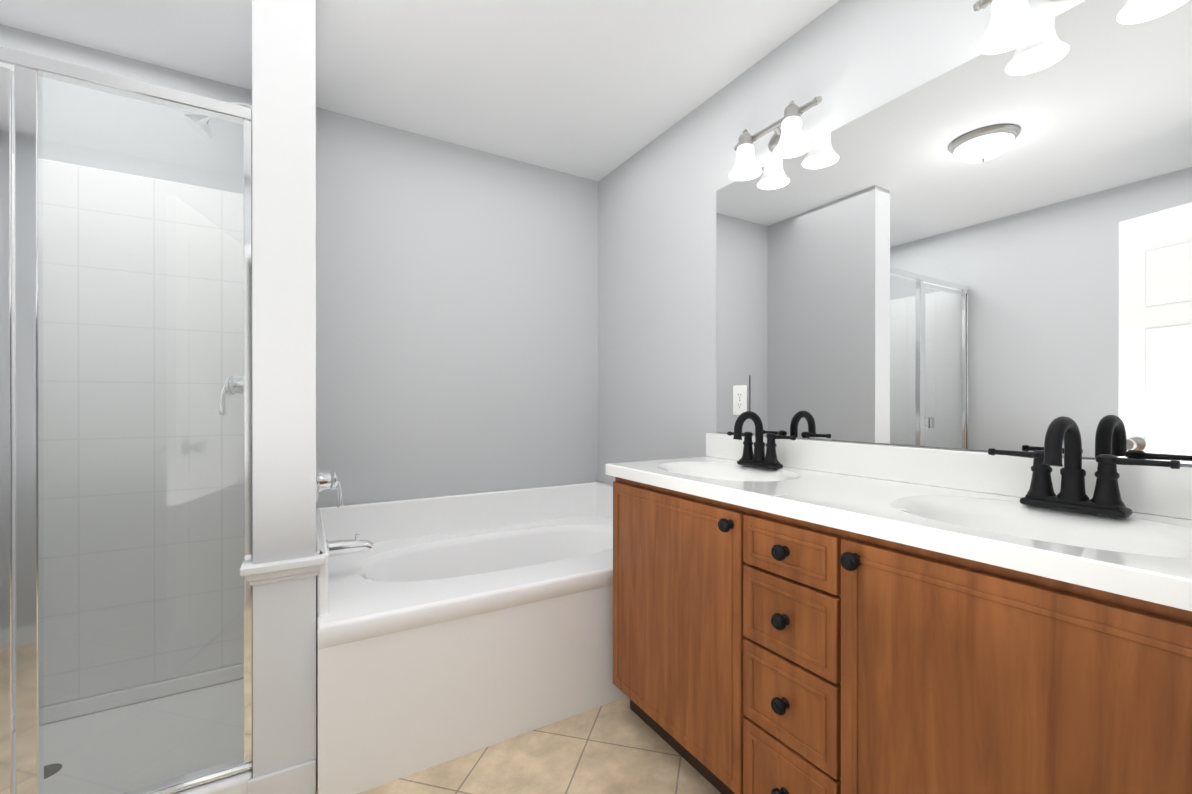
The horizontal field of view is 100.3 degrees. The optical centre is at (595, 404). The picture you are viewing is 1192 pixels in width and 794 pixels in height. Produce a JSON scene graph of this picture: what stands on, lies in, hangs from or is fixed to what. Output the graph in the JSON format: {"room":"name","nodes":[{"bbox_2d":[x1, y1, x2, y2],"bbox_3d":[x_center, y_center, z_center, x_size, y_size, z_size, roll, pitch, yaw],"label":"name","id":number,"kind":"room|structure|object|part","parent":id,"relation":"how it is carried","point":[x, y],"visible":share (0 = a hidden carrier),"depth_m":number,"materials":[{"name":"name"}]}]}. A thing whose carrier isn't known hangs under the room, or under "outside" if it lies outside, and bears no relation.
{"room":"bathroom","nodes":[
{"label":"bathroom","id":0,"kind":"room"},
{"bbox_2d":[228,102,251,108],"label":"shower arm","id":1,"kind":"object","parent":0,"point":[237,103],"depth_m":1.68,"materials":[{"name":"silver metal"}]},
{"bbox_2d":[252,0,315,563],"bbox_3d":[-1.098,-0.421,1.776,0.155,1.740,0.790,0,0,-31],"label":"partition column","id":2,"kind":"structure","parent":0,"point":[284,248],"depth_m":1.43,"materials":[{"name":"paint"}]},
{"bbox_2d":[218,375,242,415],"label":"shower valve","id":3,"kind":"object","parent":2,"relation":"attached to","point":[233,379],"depth_m":1.65,"materials":[{"name":"silver metal"}]},
{"bbox_3d":[-1.215,-0.053,1.679,0.094,0.184,0.160,0,0,-31],"label":"trim","id":4,"kind":"part","parent":3,"relation":"part of","materials":[{"name":"silver metal"}]},
{"bbox_2d":[316,461,372,557],"bbox_3d":[-0.919,0.377,1.818,0.193,0.361,0.156,0,0,-31],"label":"tub faucet","id":5,"kind":"object","parent":2,"relation":"attached to","point":[327,480],"visible":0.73,"depth_m":1.79,"materials":[{"name":"silver metal"}]},
{"bbox_3d":[-0.905,0.519,1.827,0.160,0.076,0.072,0,0,-31],"label":"spout","id":6,"kind":"part","parent":5,"relation":"part of","materials":[{"name":"silver metal"}]},
{"bbox_2d":[253,576,315,777],"bbox_3d":[-1.098,0.799,1.777,0.155,0.700,0.790,0,0,-31],"label":"partition column","id":7,"kind":"structure","parent":0,"point":[284,674],"depth_m":1.44,"materials":[{"name":"grey paint"}]},
{"bbox_2d":[247,759,315,793],"bbox_3d":[-0.899,1.100,1.429,0.167,0.100,0.013,0,0,-31],"label":"baseboard","id":8,"kind":"structure","parent":7,"relation":"attached to","point":[298,778],"depth_m":1.43,"materials":[{"name":"white"}]},
{"bbox_2d":[239,551,324,585],"bbox_3d":[-0.905,0.479,1.444,0.205,0.058,0.080,0,0,-31],"label":"trim","id":9,"kind":"structure","parent":7,"relation":"attached to","point":[272,572],"depth_m":1.42,"materials":[{"name":"white"}]},
{"bbox_2d":[0,24,597,507],"bbox_3d":[-1.178,-0.071,2.246,2.904,2.440,0.100,0,0,-31],"label":"wall","id":10,"kind":"structure","parent":0,"point":[456,318],"depth_m":2.39,"materials":[{"name":"grey paint"}]},
{"bbox_2d":[183,113,213,139],"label":"shower head","id":11,"kind":"object","parent":10,"relation":"attached to","point":[204,124],"depth_m":1.62,"materials":[{"name":"silver metal"}]},
{"bbox_2d":[0,0,838,180],"bbox_3d":[-0.200,-1.314,0.586,2.904,0.050,3.950,0,0,-31],"label":"ceiling","id":12,"kind":"structure","parent":0,"point":[596,90],"depth_m":1.84,"materials":[{"name":"paint"}]},
{"bbox_2d":[316,696,720,793],"bbox_3d":[-0.200,1.176,0.589,2.904,0.050,3.950,0,0,-31],"label":"floor","id":13,"kind":"structure","parent":0,"point":[619,746],"depth_m":1.58,"materials":[{"name":"tile"}]},
{"bbox_2d":[0,46,252,793],"bbox_3d":[-1.642,0.150,1.460,1.099,2.000,0.777,0,0,-31],"label":"shower enclosure","id":14,"kind":"object","parent":13,"relation":"on","point":[190,734],"visible":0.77,"depth_m":1.28,"materials":[{"name":"clear glass"}]},
{"bbox_3d":[-1.664,0.108,1.054,0.593,1.825,0.022,0,0,-31],"label":"door frame","id":15,"kind":"part","parent":14,"relation":"part of","materials":[{"name":"silver metal"}]},
{"bbox_2d":[43,159,243,705],"bbox_3d":[-1.660,0.099,1.490,1.099,1.899,0.707,0,0,-31],"label":"shower surround","id":16,"kind":"object","parent":14,"relation":"attached to","point":[232,438],"depth_m":1.85,"materials":[{"name":"white tile"}]},
{"bbox_2d":[316,482,626,793],"bbox_3d":[-0.388,0.799,2.147,1.438,0.700,0.869,0,0,-31],"label":"bathtub","id":17,"kind":"object","parent":13,"relation":"on","point":[450,627],"visible":0.79,"depth_m":1.73,"materials":[{"name":"white plastic"}]},
{"bbox_2d":[606,433,1191,793],"bbox_3d":[0.625,0.635,1.323,0.531,1.030,1.487,0,0,-31],"label":"bathroom vanity","id":18,"kind":"object","parent":13,"relation":"on","point":[820,617],"visible":0.96,"depth_m":1.02,"materials":[{"name":"brown wood"}]},
{"bbox_3d":[0.225,0.654,1.563,0.024,0.741,0.619,0,0,-31],"label":"door","id":19,"kind":"part","parent":18,"relation":"part of","materials":[{"name":"brown wood"}]},
{"bbox_3d":[0.453,0.917,1.177,0.024,0.215,0.262,0,0,-31],"label":"drawer","id":20,"kind":"part","parent":18,"relation":"part of","materials":[{"name":"brown wood"}]},
{"bbox_3d":[0.453,0.704,1.176,0.024,0.196,0.262,0,0,-31],"label":"drawer","id":21,"kind":"part","parent":18,"relation":"part of","materials":[{"name":"brown wood"}]},
{"bbox_3d":[0.453,0.507,1.176,0.024,0.182,0.262,0,0,-31],"label":"drawer","id":22,"kind":"part","parent":18,"relation":"part of","materials":[{"name":"brown wood"}]},
{"bbox_3d":[0.453,0.346,1.176,0.024,0.124,0.262,0,0,-31],"label":"drawer","id":23,"kind":"part","parent":18,"relation":"part of","materials":[{"name":"brown wood"}]},
{"bbox_2d":[606,457,1191,610],"bbox_3d":[0.634,0.291,1.327,0.512,0.143,1.487,0,0,-31],"label":"countertop","id":24,"kind":"structure","parent":18,"relation":"on","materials":[{"name":"white stone"}]},
{"bbox_2d":[727,411,795,468],"bbox_3d":[0.532,0.121,1.722,0.150,0.195,0.292,0,0,-31],"label":"faucet","id":25,"kind":"object","parent":24,"relation":"on","point":[759,458],"visible":1,"depth_m":1.72,"materials":[{"name":"black metal"}]},
{"bbox_2d":[988,416,1180,517],"bbox_3d":[0.951,0.122,1.011,0.150,0.195,0.292,0,0,-31],"label":"faucet","id":26,"kind":"object","parent":24,"relation":"on","point":[1105,500],"visible":1,"depth_m":1.01,"materials":[{"name":"black metal"}]},
{"bbox_3d":[0.664,0.655,0.817,0.024,0.741,0.556,0,0,-31],"label":"door","id":27,"kind":"part","parent":18,"relation":"part of","materials":[{"name":"brown wood"}]},
{"bbox_2d":[598,0,1191,485],"bbox_3d":[1.033,-0.070,1.256,0.100,2.440,3.850,0,0,-31],"label":"wall","id":28,"kind":"structure","parent":0,"point":[848,60],"depth_m":2.16,"materials":[{"name":"grey paint"}]},
{"bbox_2d":[729,96,821,180],"bbox_3d":[0.607,-0.925,1.741,0.139,0.162,0.372,0,0,-31],"label":"sconce","id":29,"kind":"object","parent":28,"relation":"attached to","point":[788,140],"visible":1,"depth_m":1.70,"materials":[{"name":"white glass"}]},
{"bbox_3d":[0.547,-0.896,1.822,0.118,0.105,0.118,0,0,-31],"label":"lamp shade","id":30,"kind":"part","parent":29,"relation":"part of","materials":[{"name":"white glass"}]},
{"bbox_3d":[0.648,-0.896,1.649,0.118,0.105,0.118,0,0,-31],"label":"lamp shade","id":31,"kind":"part","parent":29,"relation":"part of","materials":[{"name":"white glass"}]},
{"bbox_2d":[706,433,1191,519],"bbox_3d":[0.846,0.170,1.452,0.020,0.100,1.487,0,0,-31],"label":"backsplash","id":32,"kind":"structure","parent":28,"relation":"attached to","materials":[{"name":"white stone"}]},
{"bbox_2d":[716,0,1191,463],"bbox_3d":[0.861,-0.383,1.442,0.006,0.995,1.425,0,0,-31],"label":"mirror","id":33,"kind":"object","parent":28,"relation":"attached to","point":[983,252],"visible":1,"depth_m":1.23,"materials":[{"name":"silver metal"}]},
{"bbox_2d":[733,375,749,414],"bbox_3d":[0.564,-0.032,1.933,0.007,0.157,0.083,0,0,-31],"label":"electrical outlet","id":34,"kind":"object","parent":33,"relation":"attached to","point":[740,399],"visible":0.96,"depth_m":1.93,"materials":[{"name":"white plastic"}]},
{"bbox_3d":[0.562,-0.016,1.939,0.005,0.116,0.072,0,0,-31],"label":"plate","id":35,"kind":"part","parent":34,"relation":"part of","materials":[{"name":"white plastic"}]},
{"bbox_2d":[973,0,1060,54],"bbox_3d":[1.008,-0.924,1.060,0.139,0.162,0.372,0,0,-31],"label":"sconce","id":36,"kind":"object","parent":28,"relation":"attached to","point":[1013,24],"visible":1,"depth_m":1.15,"materials":[{"name":"white glass"}]}
]}

